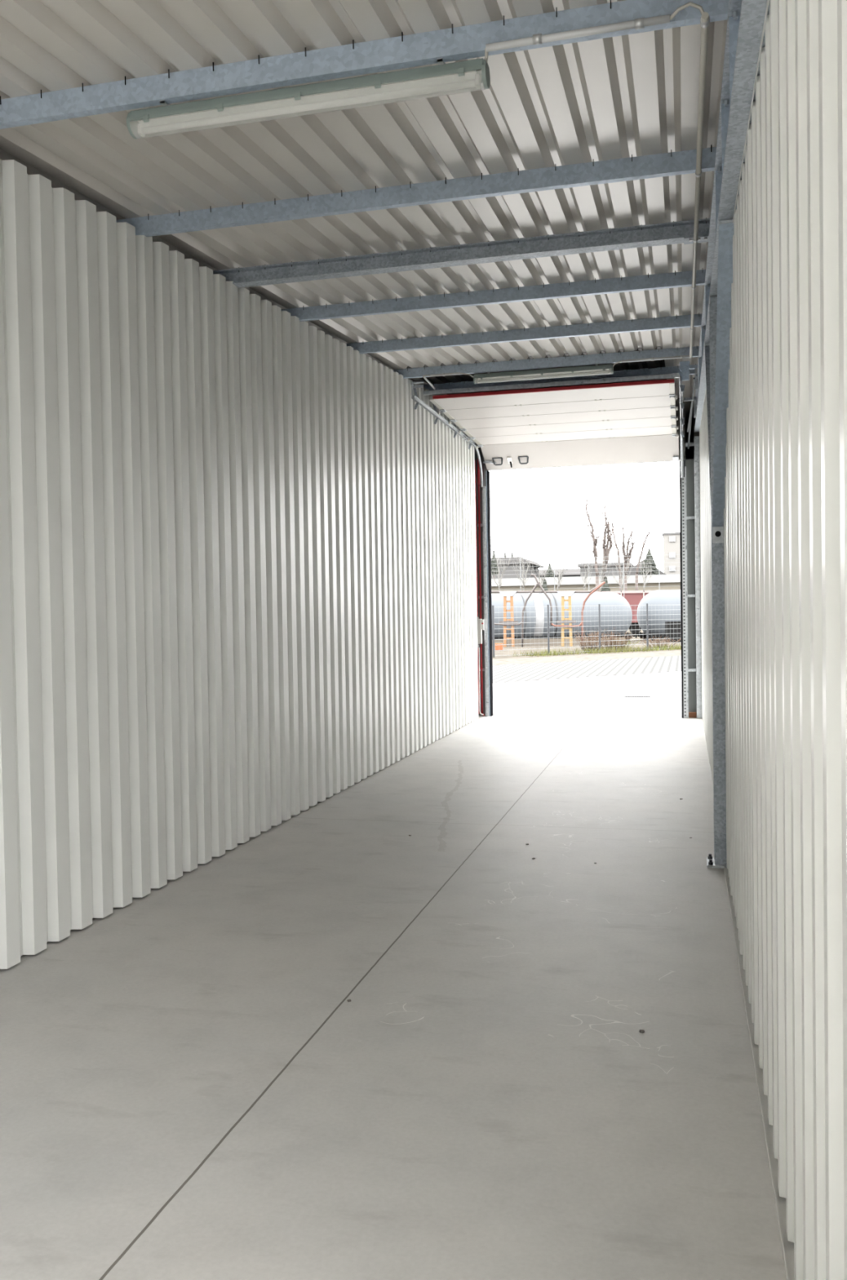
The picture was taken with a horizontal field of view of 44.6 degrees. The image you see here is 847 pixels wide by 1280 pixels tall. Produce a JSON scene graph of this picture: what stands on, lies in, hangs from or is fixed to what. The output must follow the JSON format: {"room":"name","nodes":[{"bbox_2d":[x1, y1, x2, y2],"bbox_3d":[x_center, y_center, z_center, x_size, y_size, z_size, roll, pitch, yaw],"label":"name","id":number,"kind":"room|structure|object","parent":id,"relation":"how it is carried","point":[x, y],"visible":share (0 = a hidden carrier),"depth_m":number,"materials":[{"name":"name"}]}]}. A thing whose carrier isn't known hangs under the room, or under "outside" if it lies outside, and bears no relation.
{"room":"storage unit","nodes":[
{"label":"storage unit","id":0,"kind":"room"},
{"bbox_2d":[0,159,478,968],"bbox_3d":[-1.442,-0.823,6.676,0.056,4.520,18.001,-1,2,14],"label":"wall","id":1,"kind":"structure","parent":0,"point":[237,559],"depth_m":6.41,"materials":[{"name":"metal"}]},
{"bbox_2d":[0,0,728,400],"bbox_3d":[0.180,-2.589,6.635,4.042,1.422,18.800,-1,2,14],"label":"ceiling","id":2,"kind":"structure","parent":0,"point":[637,95],"depth_m":5.07,"materials":[{"name":"paint"}]},
{"bbox_2d":[0,715,786,1279],"bbox_3d":[0.177,1.501,6.615,3.970,0.150,18.620,-1,2,14],"label":"floor","id":3,"kind":"structure","parent":0,"point":[192,1087],"depth_m":3.81,"materials":[{"name":"concrete"}]},
{"bbox_2d":[475,459,479,714],"bbox_3d":[0.813,-0.804,15.765,0.019,3.880,0.020,-1,2,14],"label":"pipe","id":4,"kind":"object","parent":3,"relation":"on","point":[475,460],"visible":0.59,"depth_m":15.75,"materials":[{"name":"red metal"}]},
{"bbox_2d":[474,441,485,715],"bbox_3d":[0.867,-1.030,15.958,0.190,4.400,0.095,-1,2,14],"label":"gate post","id":5,"kind":"object","parent":3,"relation":"on","point":[482,460],"visible":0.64,"depth_m":15.95,"materials":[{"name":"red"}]},
{"bbox_2d":[412,387,493,716],"bbox_3d":[0.435,-0.886,13.908,0.122,4.233,4.221,-1,2,15],"label":"track","id":6,"kind":"object","parent":5,"relation":"attached to","point":[486,490],"visible":0.94,"depth_m":15.80,"materials":[{"name":"metal"}]},
{"bbox_2d":[411,360,690,399],"bbox_3d":[1.380,-2.884,11.694,3.181,0.202,0.570,-1,2,14],"label":"shaft","id":7,"kind":"object","parent":6,"relation":"attached to","point":[685,366],"visible":0.87,"depth_m":11.85,"materials":[{"name":"metal"}]},
{"bbox_2d":[429,378,679,471],"bbox_3d":[1.891,-2.760,13.722,2.909,0.433,3.659,-1,2,14],"label":"overhead garage door","id":8,"kind":"structure","parent":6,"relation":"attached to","point":[627,422],"depth_m":13.78,"materials":[{"name":"paint"}]},
{"bbox_2d":[477,617,484,647],"bbox_3d":[0.857,-0.118,15.718,0.140,0.470,0.090,-1,2,14],"label":"control box","id":9,"kind":"object","parent":5,"relation":"attached to","point":[480,622],"visible":0.74,"depth_m":15.67,"materials":[{"name":"grey plastic"}]},
{"bbox_2d":[478,647,483,715],"bbox_3d":[0.878,0.634,15.775,0.065,1.038,0.028,-1,2,-8],"label":"cable","id":10,"kind":"object","parent":9,"relation":"hanging from","point":[478,647],"visible":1,"depth_m":15.76,"materials":[{"name":"white plastic"}]},
{"bbox_2d":[477,458,484,715],"bbox_3d":[0.879,-0.803,15.841,0.041,3.948,0.068,-2,2,-25],"label":"pipe","id":11,"kind":"object","parent":3,"relation":"on","point":[478,468],"visible":0.92,"depth_m":15.84,"materials":[{"name":"metal"}]},
{"bbox_2d":[688,711,697,717],"bbox_3d":[3.968,1.103,15.208,0.110,0.075,0.115,-1,2,14],"label":"wood block","id":12,"kind":"object","parent":3,"relation":"on","point":[691,714],"visible":1,"depth_m":15.15,"materials":[{"name":"brown wood"}]},
{"bbox_2d":[684,411,702,718],"bbox_3d":[3.964,-1.108,15.132,0.209,4.500,0.215,-1,2,14],"label":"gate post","id":13,"kind":"object","parent":3,"relation":"on","point":[693,465],"visible":0.84,"depth_m":15.18,"materials":[{"name":"metal"}]},
{"bbox_2d":[680,376,688,718],"bbox_3d":[3.322,-0.913,13.167,0.096,4.233,4.200,-1,2,14],"label":"track","id":14,"kind":"object","parent":13,"relation":"attached to","point":[683,514],"visible":0.94,"depth_m":15.07,"materials":[{"name":"metal"}]},
{"bbox_2d":[684,364,697,448],"bbox_3d":[3.428,-2.933,13.307,0.170,0.380,3.681,-1,2,14],"label":"frame","id":15,"kind":"object","parent":13,"relation":"attached to","point":[693,398],"visible":0.88,"depth_m":12.68,"materials":[{"name":"grey metal"}]},
{"bbox_2d":[705,219,734,868],"bbox_3d":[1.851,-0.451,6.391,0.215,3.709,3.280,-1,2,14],"label":"steel column","id":16,"kind":"structure","parent":3,"relation":"on","point":[717,351],"depth_m":6.33,"materials":[{"name":"grey metal"}]},
{"bbox_2d":[694,0,769,431],"bbox_3d":[1.753,-2.268,6.041,0.140,1.726,18.500,-1,2,14],"label":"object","id":17,"kind":"structure","parent":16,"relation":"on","point":[745,22],"depth_m":3.94,"materials":[{"name":"grey metal"}]},
{"bbox_2d":[0,0,729,128],"bbox_3d":[-0.544,-2.242,4.050,3.600,0.110,0.050,-1,2,14],"label":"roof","id":18,"kind":"structure","parent":17,"relation":"attached to","point":[468,42],"depth_m":3.98,"materials":[{"name":"metal"}]},
{"bbox_2d":[126,57,490,138],"bbox_3d":[-0.483,-2.152,4.092,1.499,0.128,0.122,-1,2,14],"label":"strip light","id":19,"kind":"object","parent":18,"relation":"attached to","point":[466,74],"visible":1,"depth_m":4.06,"materials":[{"name":"grey plastic"}]},
{"bbox_2d":[137,123,145,137],"bbox_3d":[-1.169,-2.110,4.272,0.016,0.041,0.036,-1,2,14],"label":"socket","id":20,"kind":"object","parent":19,"relation":"attached to","point":[140,126],"depth_m":4.26,"materials":[{"name":"white plastic"}]},
{"bbox_2d":[137,70,477,127],"bbox_3d":[-0.482,-2.142,4.097,1.415,0.008,0.068,-1,2,14],"label":"tray","id":21,"kind":"object","parent":19,"relation":"on","point":[420,78],"depth_m":4.07,"materials":[{"name":"white plastic"}]},
{"bbox_2d":[475,74,480,88],"bbox_3d":[0.206,-2.123,3.924,0.016,0.041,0.036,-1,2,14],"label":"socket","id":22,"kind":"object","parent":19,"relation":"attached to","point":[477,79],"depth_m":3.91,"materials":[{"name":"white plastic"}]},
{"bbox_2d":[484,1,704,63],"bbox_3d":[0.591,-2.198,3.720,0.820,0.070,0.112,0,2,21],"label":"cable conduit","id":23,"kind":"object","parent":18,"relation":"attached to","point":[641,23],"visible":0.97,"depth_m":3.71,"materials":[{"name":"white plastic"}]},
{"bbox_2d":[115,144,716,236],"bbox_3d":[-0.156,-2.405,5.588,3.600,0.110,0.050,-1,2,14],"label":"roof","id":24,"kind":"structure","parent":17,"relation":"attached to","point":[681,162],"depth_m":5.53,"materials":[{"name":"metal"}]},
{"bbox_2d":[213,217,711,288],"bbox_3d":[0.149,-2.523,6.798,3.600,0.132,0.105,-1,2,14],"label":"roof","id":25,"kind":"structure","parent":17,"relation":"attached to","point":[678,232],"depth_m":6.74,"materials":[{"name":"metal"}]},
{"bbox_2d":[689,12,710,359],"bbox_3d":[1.882,-2.558,7.166,0.032,0.562,7.362,-1,2,14],"label":"cable conduit","id":26,"kind":"object","parent":25,"relation":"attached to","point":[705,19],"visible":1,"depth_m":4.79,"materials":[{"name":"grey"}]},
{"bbox_2d":[280,269,706,321],"bbox_3d":[0.453,-2.661,8.006,3.600,0.110,0.050,-1,2,14],"label":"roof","id":27,"kind":"structure","parent":17,"relation":"attached to","point":[677,279],"depth_m":7.95,"materials":[{"name":"metal"}]},
{"bbox_2d":[346,313,702,354],"bbox_3d":[0.844,-2.824,9.553,3.600,0.110,0.050,-1,2,14],"label":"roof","id":28,"kind":"structure","parent":17,"relation":"attached to","point":[654,323],"depth_m":9.50,"materials":[{"name":"metal"}]},
{"bbox_2d":[393,346,699,378],"bbox_3d":[1.248,-2.994,11.159,3.600,0.110,0.050,-1,2,14],"label":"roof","id":29,"kind":"structure","parent":17,"relation":"attached to","point":[612,357],"depth_m":11.12,"materials":[{"name":"metal"}]},
{"bbox_2d":[473,364,613,383],"bbox_3d":[1.293,-2.901,11.210,1.514,0.128,0.122,-1,2,14],"label":"strip light","id":30,"kind":"object","parent":29,"relation":"attached to","point":[597,369],"visible":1,"depth_m":11.19,"materials":[{"name":"grey plastic"}]},
{"bbox_2d":[422,372,473,390],"bbox_3d":[0.130,-2.942,11.740,0.511,0.096,1.045,-2,2,-25],"label":"cable conduit","id":31,"kind":"object","parent":30,"relation":"attached to","point":[455,373],"visible":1,"depth_m":11.39,"materials":[{"name":"white metal"}]},
{"bbox_2d":[477,368,608,379],"bbox_3d":[1.294,-2.891,11.215,1.430,0.008,0.068,-1,2,14],"label":"tray","id":32,"kind":"object","parent":30,"relation":"on","point":[543,373],"depth_m":11.20,"materials":[{"name":"white"}]},
{"bbox_2d":[613,355,689,367],"bbox_3d":[2.383,-2.935,10.842,0.825,0.056,0.103,0,2,21],"label":"cable conduit","id":33,"kind":"object","parent":29,"relation":"attached to","point":[681,356],"visible":0.92,"depth_m":10.82,"materials":[{"name":"white"}]},
{"bbox_2d":[423,364,697,390],"bbox_3d":[1.548,-3.120,12.348,3.600,0.110,0.050,-1,2,14],"label":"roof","id":34,"kind":"structure","parent":17,"relation":"attached to","point":[668,370],"depth_m":12.30,"materials":[{"name":"metal"}]},
{"bbox_2d":[406,346,666,394],"bbox_3d":[1.705,-3.290,13.380,2.825,0.372,4.440,-1,2,14],"label":"ceiling","id":35,"kind":"structure","parent":0,"point":[656,363],"depth_m":12.05,"materials":[{"name":"grey metal"}]},
{"bbox_2d":[484,397,699,469],"bbox_3d":[2.403,-3.121,15.603,3.980,0.950,0.120,-1,2,14],"label":"door track","id":36,"kind":"object","parent":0,"point":[687,403],"depth_m":15.18,"materials":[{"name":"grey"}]},
{"bbox_2d":[684,459,685,476],"bbox_3d":[4.123,-0.764,15.259,0.520,3.800,0.080,-1,2,14],"label":"wall","id":37,"kind":"structure","parent":0,"point":[684,460],"depth_m":15.23,"materials":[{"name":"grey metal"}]},
{"bbox_2d":[699,0,846,1279],"bbox_3d":[2.222,-0.726,7.740,0.056,4.137,14.819,-1,2,14],"label":"wall","id":38,"kind":"structure","parent":0,"point":[785,510],"depth_m":2.35,"materials":[{"name":"metal"}]},
{"bbox_2d":[699,386,706,431],"bbox_3d":[2.920,-2.558,10.675,0.002,0.658,8.730,-1,2,14],"label":"trim","id":39,"kind":"structure","parent":38,"relation":"attached to","point":[706,387],"depth_m":12.08,"materials":[{"name":"paint"}]},
{"bbox_2d":[733,0,769,223],"bbox_3d":[1.079,-1.786,3.373,0.002,0.456,5.970,-1,2,14],"label":"trim","id":40,"kind":"structure","parent":38,"relation":"attached to","point":[768,1],"depth_m":3.37,"materials":[{"name":"paint"}]},
{"bbox_2d":[724,866,795,1279],"bbox_3d":[1.155,1.484,3.442,0.078,0.016,5.950,-1,2,14],"label":"baseboard","id":41,"kind":"structure","parent":38,"relation":"attached to","point":[788,1246],"depth_m":3.17,"materials":[{"name":"grey metal"}]},
{"label":"outside","id":42,"kind":"structure","parent":0,"visible":0},
{"bbox_2d":[492,631,681,659],"bbox_3d":[-0.166,0.342,49.465,101.333,0.050,106.268,-1,2,14],"label":"verge","id":43,"kind":"structure","parent":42,"point":[508,650],"depth_m":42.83,"materials":[{"name":"green plant"}]},
{"bbox_2d":[492,605,494,657],"bbox_3d":[2.452,-0.297,36.194,0.064,1.830,0.050,-1,2,14],"label":"fence post","id":44,"kind":"object","parent":43,"relation":"on","point":[493,608],"visible":0.86,"depth_m":36.17,"materials":[{"name":"black metal"}]},
{"bbox_2d":[493,605,548,656],"bbox_3d":[3.500,-0.341,36.873,2.427,1.750,0.014,-2,2,-33],"label":"mesh panel","id":45,"kind":"object","parent":44,"relation":"attached to","point":[530,611],"visible":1,"depth_m":36.84,"materials":[{"name":"grey metal"}]},
{"bbox_2d":[495,643,502,649],"bbox_3d":[3.153,0.278,43.067,0.300,0.300,0.200,-1,2,14],"label":"box","id":46,"kind":"object","parent":43,"relation":"on","point":[498,646],"visible":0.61,"depth_m":42.97,"materials":[{"name":"brown plastic"}]},
{"bbox_2d":[491,549,511,591],"bbox_3d":[4.408,-2.706,60.661,1.226,5.310,1.490,-2,2,-37],"label":"bare tree","id":47,"kind":"object","parent":43,"relation":"on","point":[508,563],"visible":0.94,"depth_m":60.61,"materials":[{"name":"plant"}]},
{"bbox_2d":[499,591,518,647],"bbox_3d":[3.880,-0.951,46.974,0.840,2.532,0.200,-1,2,14],"label":"stand","id":48,"kind":"object","parent":43,"relation":"on","point":[504,593],"visible":0.98,"depth_m":46.92,"materials":[{"name":"orange paint"}]},
{"bbox_2d":[494,621,522,626],"bbox_3d":[3.860,-0.744,46.882,1.330,0.220,0.080,-1,2,14],"label":"pipe","id":49,"kind":"object","parent":48,"relation":"attached to","point":[505,624],"visible":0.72,"depth_m":46.85,"materials":[{"name":"grey metal"}]},
{"bbox_2d":[491,582,603,593],"bbox_3d":[5.498,-2.327,46.523,5.352,0.504,0.100,-1,2,14],"label":"pipe","id":50,"kind":"object","parent":48,"relation":"on","point":[593,589],"visible":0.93,"depth_m":46.49,"materials":[{"name":"grey"}]},
{"bbox_2d":[511,548,533,591],"bbox_3d":[5.895,-2.829,61.277,1.343,5.476,1.137,-1,2,-15],"label":"bare tree","id":51,"kind":"object","parent":43,"relation":"on","point":[522,557],"visible":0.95,"depth_m":61.25,"materials":[{"name":"plant"}]},
{"bbox_2d":[521,581,540,646],"bbox_3d":[4.855,-1.130,46.619,0.913,3.024,0.090,-1,2,14],"label":"pipe","id":52,"kind":"object","parent":43,"relation":"on","point":[537,584],"visible":0.92,"depth_m":46.66,"materials":[{"name":"grey"}]},
{"bbox_2d":[530,544,552,591],"bbox_3d":[7.269,-3.030,62.121,1.207,5.789,1.352,0,2,42],"label":"bare tree","id":53,"kind":"object","parent":43,"relation":"on","point":[544,566],"visible":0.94,"depth_m":62.02,"materials":[{"name":"plant"}]},
{"bbox_2d":[547,604,550,654],"bbox_3d":[4.549,-0.366,37.553,0.064,1.830,0.050,-1,2,14],"label":"fence post","id":54,"kind":"object","parent":43,"relation":"on","point":[548,639],"visible":0.79,"depth_m":37.53,"materials":[{"name":"black metal"}]},
{"bbox_2d":[549,605,599,653],"bbox_3d":[5.598,-0.411,38.232,2.427,1.750,0.014,-2,2,-33],"label":"mesh panel","id":55,"kind":"object","parent":54,"relation":"attached to","point":[557,616],"visible":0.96,"depth_m":38.24,"materials":[{"name":"grey metal"}]},
{"bbox_2d":[492,637,626,646],"bbox_3d":[5.979,0.123,48.023,6.854,0.360,0.300,-1,1,-3],"label":"edging","id":56,"kind":"object","parent":43,"relation":"on","point":[517,642],"visible":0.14,"depth_m":47.85,"materials":[{"name":"grey concrete"}]},
{"bbox_2d":[550,546,569,591],"bbox_3d":[8.241,-2.976,62.761,1.237,5.616,1.141,0,2,40],"label":"bare tree","id":57,"kind":"object","parent":43,"relation":"on","point":[566,565],"visible":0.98,"depth_m":62.78,"materials":[{"name":"grey plant"}]},
{"bbox_2d":[491,591,637,639],"bbox_3d":[5.748,-1.083,51.209,9.690,2.529,2.424,-1,2,-10],"label":"wagon","id":58,"kind":"object","parent":43,"relation":"on","point":[612,602],"visible":0.44,"depth_m":50.43,"materials":[{"name":"grey paint"}]},
{"bbox_2d":[556,591,576,646],"bbox_3d":[6.428,-0.949,46.330,0.840,2.479,0.200,-1,2,14],"label":"stand","id":59,"kind":"object","parent":43,"relation":"on","point":[562,593],"visible":0.91,"depth_m":46.27,"materials":[{"name":"yellow paint"}]},
{"bbox_2d":[551,622,582,627],"bbox_3d":[6.428,-0.681,46.235,1.447,0.258,0.090,-1,2,14],"label":"pipe","id":60,"kind":"object","parent":59,"relation":"attached to","point":[553,624],"visible":0.9,"depth_m":46.21,"materials":[{"name":"brown metal"}]},
{"bbox_2d":[530,573,552,626],"bbox_3d":[5.323,-1.806,46.480,0.951,2.352,0.090,-1,2,14],"label":"pipe","id":61,"kind":"object","parent":60,"relation":"attached to","point":[531,575],"visible":0.92,"depth_m":46.39,"materials":[{"name":"grey"}]},
{"bbox_2d":[491,553,680,634],"bbox_3d":[10.177,-2.691,63.414,12.708,4.950,0.069,-1,2,14],"label":"fence","id":62,"kind":"object","parent":43,"relation":"on","point":[624,556],"visible":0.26,"depth_m":63.22,"materials":[{"name":"grey metal"}]},
{"bbox_2d":[577,551,595,591],"bbox_3d":[10.009,-2.872,63.576,1.038,5.308,1.213,-1,2,-21],"label":"bare tree","id":63,"kind":"object","parent":43,"relation":"on","point":[588,562],"visible":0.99,"depth_m":63.36,"materials":[{"name":"grey plant"}]},
{"bbox_2d":[581,581,605,643],"bbox_3d":[7.566,-1.112,45.934,1.104,2.975,0.090,-1,2,14],"label":"pipe","id":64,"kind":"object","parent":43,"relation":"on","point":[604,582],"visible":0.9,"depth_m":46.00,"materials":[{"name":"brown metal"}]},
{"bbox_2d":[573,626,615,651],"bbox_3d":[6.726,-0.049,40.654,1.642,0.977,0.992,-1,2,14],"label":"dry shrub","id":65,"kind":"object","parent":43,"relation":"on","point":[591,643],"visible":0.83,"depth_m":40.58,"materials":[{"name":"brown plant"}]},
{"bbox_2d":[598,604,600,652],"bbox_3d":[6.646,-0.435,38.912,0.064,1.830,0.050,-1,2,14],"label":"fence post","id":66,"kind":"object","parent":43,"relation":"on","point":[598,604],"visible":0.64,"depth_m":38.88,"materials":[{"name":"black metal"}]},
{"bbox_2d":[600,604,647,651],"bbox_3d":[7.695,-0.480,39.591,2.427,1.750,0.014,-2,2,-33],"label":"mesh panel","id":67,"kind":"object","parent":66,"relation":"attached to","point":[635,610],"visible":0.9,"depth_m":39.73,"materials":[{"name":"grey metal"}]},
{"bbox_2d":[596,557,613,592],"bbox_3d":[11.296,-2.750,64.178,1.106,4.991,1.110,-1,2,14],"label":"bare tree","id":68,"kind":"object","parent":43,"relation":"on","point":[602,569],"visible":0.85,"depth_m":64.06,"materials":[{"name":"grey plant"}]},
{"bbox_2d":[601,576,610,591],"bbox_3d":[13.086,-2.647,74.017,0.830,4.215,0.865,-1,2,14],"label":"conifer","id":69,"kind":"object","parent":43,"relation":"on","point":[606,585],"visible":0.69,"depth_m":73.83,"materials":[{"name":"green plant"}]},
{"bbox_2d":[592,631,635,650],"bbox_3d":[7.494,0.007,40.936,1.848,0.825,1.035,-1,2,14],"label":"dry shrub","id":70,"kind":"object","parent":43,"relation":"on","point":[614,637],"visible":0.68,"depth_m":40.82,"materials":[{"name":"brown plant"}]},
{"bbox_2d":[612,556,633,595],"bbox_3d":[12.525,-2.775,64.798,1.364,4.970,0.987,-1,2,14],"label":"bare tree","id":71,"kind":"object","parent":43,"relation":"on","point":[628,565],"visible":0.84,"depth_m":64.80,"materials":[{"name":"plant"}]},
{"bbox_2d":[594,590,656,632],"bbox_3d":[14.373,-1.875,69.885,6.481,2.874,2.800,-1,2,14],"label":"wagon","id":72,"kind":"object","parent":43,"relation":"on","point":[633,597],"visible":0.17,"depth_m":68.66,"materials":[{"name":"red paint"}]},
{"bbox_2d":[614,637,639,648],"bbox_3d":[8.211,0.125,41.777,1.225,0.523,0.670,-1,1,3],"label":"clump","id":73,"kind":"object","parent":43,"relation":"on","point":[629,642],"visible":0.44,"depth_m":41.74,"materials":[{"name":"brown plant"}]},
{"bbox_2d":[637,555,653,632],"bbox_3d":[14.076,-2.974,65.491,1.049,5.281,1.016,-1,1,1],"label":"bare tree","id":74,"kind":"object","parent":43,"relation":"on","point":[645,584],"visible":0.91,"depth_m":65.44,"materials":[{"name":"brown plant"}]},
{"bbox_2d":[646,603,648,650],"bbox_3d":[8.744,-0.505,40.271,0.064,1.830,0.050,-1,2,14],"label":"fence post","id":75,"kind":"object","parent":43,"relation":"on","point":[647,625],"visible":0.86,"depth_m":40.25,"materials":[{"name":"black metal"}]},
{"bbox_2d":[632,589,680,640],"bbox_3d":[17.053,-1.391,54.087,12.091,2.629,2.590,-1,1,-6],"label":"wagon","id":76,"kind":"object","parent":43,"relation":"on","point":[660,602],"visible":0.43,"depth_m":52.68,"materials":[{"name":"grey paint"}]},
{"bbox_2d":[635,635,681,648],"bbox_3d":[9.692,0.077,42.424,1.929,0.540,1.143,-1,2,14],"label":"dry shrub","id":77,"kind":"object","parent":43,"relation":"on","point":[659,640],"visible":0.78,"depth_m":42.37,"materials":[{"name":"brown plant"}]},
{"bbox_2d":[665,621,681,642],"bbox_3d":[12.256,-0.395,50.187,0.950,1.020,0.300,-1,2,14],"label":"base cabinet","id":78,"kind":"object","parent":43,"relation":"on","point":[675,629],"visible":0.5,"depth_m":50.06,"materials":[{"name":"black metal"}]},
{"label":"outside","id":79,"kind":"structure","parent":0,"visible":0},
{"bbox_2d":[493,671,682,716],"bbox_3d":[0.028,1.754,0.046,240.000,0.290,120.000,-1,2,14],"label":"ground","id":80,"kind":"structure","parent":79,"point":[604,695],"depth_m":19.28,"materials":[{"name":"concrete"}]},
{"bbox_2d":[624,696,650,697],"bbox_3d":[3.943,1.048,19.023,0.470,0.011,0.180,-1,2,14],"label":"floor drain","id":81,"kind":"object","parent":80,"relation":"on","point":[624,696],"visible":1,"depth_m":19.00,"materials":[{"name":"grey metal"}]},
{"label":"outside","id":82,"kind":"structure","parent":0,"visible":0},
{"bbox_3d":[68.627,-6.410,271.390,400.000,0.270,440.000,-1,2,14],"label":"land","id":83,"kind":"object","parent":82,"visible":0},
{"bbox_2d":[491,550,498,578],"bbox_3d":[7.775,-5.776,113.426,1.111,8.591,1.099,-1,2,14],"label":"conifer","id":84,"kind":"object","parent":83,"relation":"on","point":[495,566],"visible":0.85,"depth_m":113.15,"materials":[{"name":"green plant"}]},
{"bbox_2d":[491,556,546,578],"bbox_3d":[10.234,-5.858,127.256,8.189,7.956,12.800,-1,2,14],"label":"house","id":85,"kind":"structure","parent":83,"relation":"on","point":[509,573],"depth_m":121.01,"materials":[{"name":"grey"}]},
{"bbox_2d":[542,577,548,591],"bbox_3d":[8.487,-2.427,72.071,0.606,4.027,0.667,-1,2,14],"label":"conifer","id":86,"kind":"object","parent":83,"relation":"on","point":[545,587],"visible":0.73,"depth_m":71.94,"materials":[{"name":"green plant"}]},
{"bbox_2d":[545,562,554,577],"bbox_3d":[12.983,-4.710,105.962,1.464,6.681,1.725,-1,2,14],"label":"conifer","id":87,"kind":"object","parent":83,"relation":"on","point":[548,575],"visible":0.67,"depth_m":105.65,"materials":[{"name":"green plant"}]},
{"bbox_2d":[538,568,580,577],"bbox_3d":[18.936,-6.172,143.621,8.899,7.451,12.800,-1,2,14],"label":"house","id":88,"kind":"structure","parent":83,"relation":"on","point":[571,571],"depth_m":139.38,"materials":[{"name":"grey"}]},
{"bbox_2d":[491,574,680,591],"bbox_3d":[15.155,-3.408,96.160,22.453,4.517,14.000,-1,2,14],"label":"warehouse","id":89,"kind":"structure","parent":83,"relation":"on","point":[575,582],"depth_m":89.49,"materials":[{"name":"grey"}]},
{"bbox_2d":[582,493,601,591],"bbox_3d":[12.929,-6.002,79.124,1.414,10.662,1.113,-1,2,14],"label":"bare tree","id":90,"kind":"object","parent":83,"relation":"on","point":[596,540],"visible":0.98,"depth_m":78.95,"materials":[{"name":"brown plant"}]},
{"bbox_2d":[577,562,634,577],"bbox_3d":[22.934,-5.701,128.177,6.219,7.182,12.800,-1,2,14],"label":"house","id":91,"kind":"structure","parent":83,"relation":"on","point":[614,566],"depth_m":122.28,"materials":[{"name":"grey"}]},
{"bbox_2d":[599,498,615,581],"bbox_3d":[14.383,-5.887,80.817,1.319,10.296,1.144,-1,2,14],"label":"bare tree","id":92,"kind":"object","parent":83,"relation":"on","point":[607,531],"visible":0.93,"depth_m":80.67,"materials":[{"name":"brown plant"}]},
{"bbox_2d":[609,517,624,591],"bbox_3d":[14.513,-4.973,77.703,0.949,8.628,1.179,-2,2,-28],"label":"bare tree","id":93,"kind":"object","parent":83,"relation":"on","point":[612,521],"visible":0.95,"depth_m":77.58,"materials":[{"name":"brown plant"}]},
{"bbox_2d":[619,520,638,591],"bbox_3d":[16.356,-5.204,82.310,1.557,8.790,1.006,-1,2,14],"label":"bare tree","id":94,"kind":"object","parent":83,"relation":"on","point":[628,555],"visible":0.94,"depth_m":82.28,"materials":[{"name":"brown plant"}]},
{"bbox_2d":[633,527,650,590],"bbox_3d":[17.866,-5.023,84.048,1.561,8.288,1.196,-1,2,14],"label":"bare tree","id":95,"kind":"object","parent":83,"relation":"on","point":[648,534],"visible":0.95,"depth_m":84.05,"materials":[{"name":"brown plant"}]},
{"bbox_2d":[622,560,666,575],"bbox_3d":[23.587,-4.964,109.460,4.480,6.663,10.800,-1,2,14],"label":"house","id":96,"kind":"structure","parent":83,"relation":"on","point":[633,571],"depth_m":104.37,"materials":[{"name":"grey"}]},
{"bbox_2d":[639,546,660,575],"bbox_3d":[22.493,-5.349,102.481,2.250,7.832,2.358,-1,2,14],"label":"conifer","id":97,"kind":"object","parent":83,"relation":"on","point":[649,553],"visible":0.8,"depth_m":102.09,"materials":[{"name":"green plant"}]},
{"bbox_2d":[662,532,680,574],"bbox_3d":[36.006,-8.468,140.227,6.576,11.665,10.280,-1,2,14],"label":"apartment tower","id":98,"kind":"structure","parent":83,"relation":"on","point":[672,542],"depth_m":135.79,"materials":[{"name":"grey"}]},
{"bbox_3d":[10.841,-0.574,41.630,0.064,1.830,0.050,-1,2,14],"label":"fence post","id":99,"kind":"object","parent":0,"visible":0},
{"bbox_2d":[648,604,681,648],"bbox_3d":[9.792,-0.549,40.950,2.427,1.750,0.014,-2,2,-33],"label":"mesh panel","id":100,"kind":"object","parent":99,"relation":"attached to","point":[663,624],"visible":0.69,"depth_m":40.90,"materials":[{"name":"grey metal"}]},
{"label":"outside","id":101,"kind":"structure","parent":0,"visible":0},
{"bbox_2d":[493,650,681,665],"bbox_3d":[8.022,0.541,36.839,83.959,0.050,90.150,-1,2,14],"label":"gravel","id":102,"kind":"object","parent":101,"point":[668,653],"visible":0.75,"depth_m":35.09,"materials":[{"name":"white gravel"}]},
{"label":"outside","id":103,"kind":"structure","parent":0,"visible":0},
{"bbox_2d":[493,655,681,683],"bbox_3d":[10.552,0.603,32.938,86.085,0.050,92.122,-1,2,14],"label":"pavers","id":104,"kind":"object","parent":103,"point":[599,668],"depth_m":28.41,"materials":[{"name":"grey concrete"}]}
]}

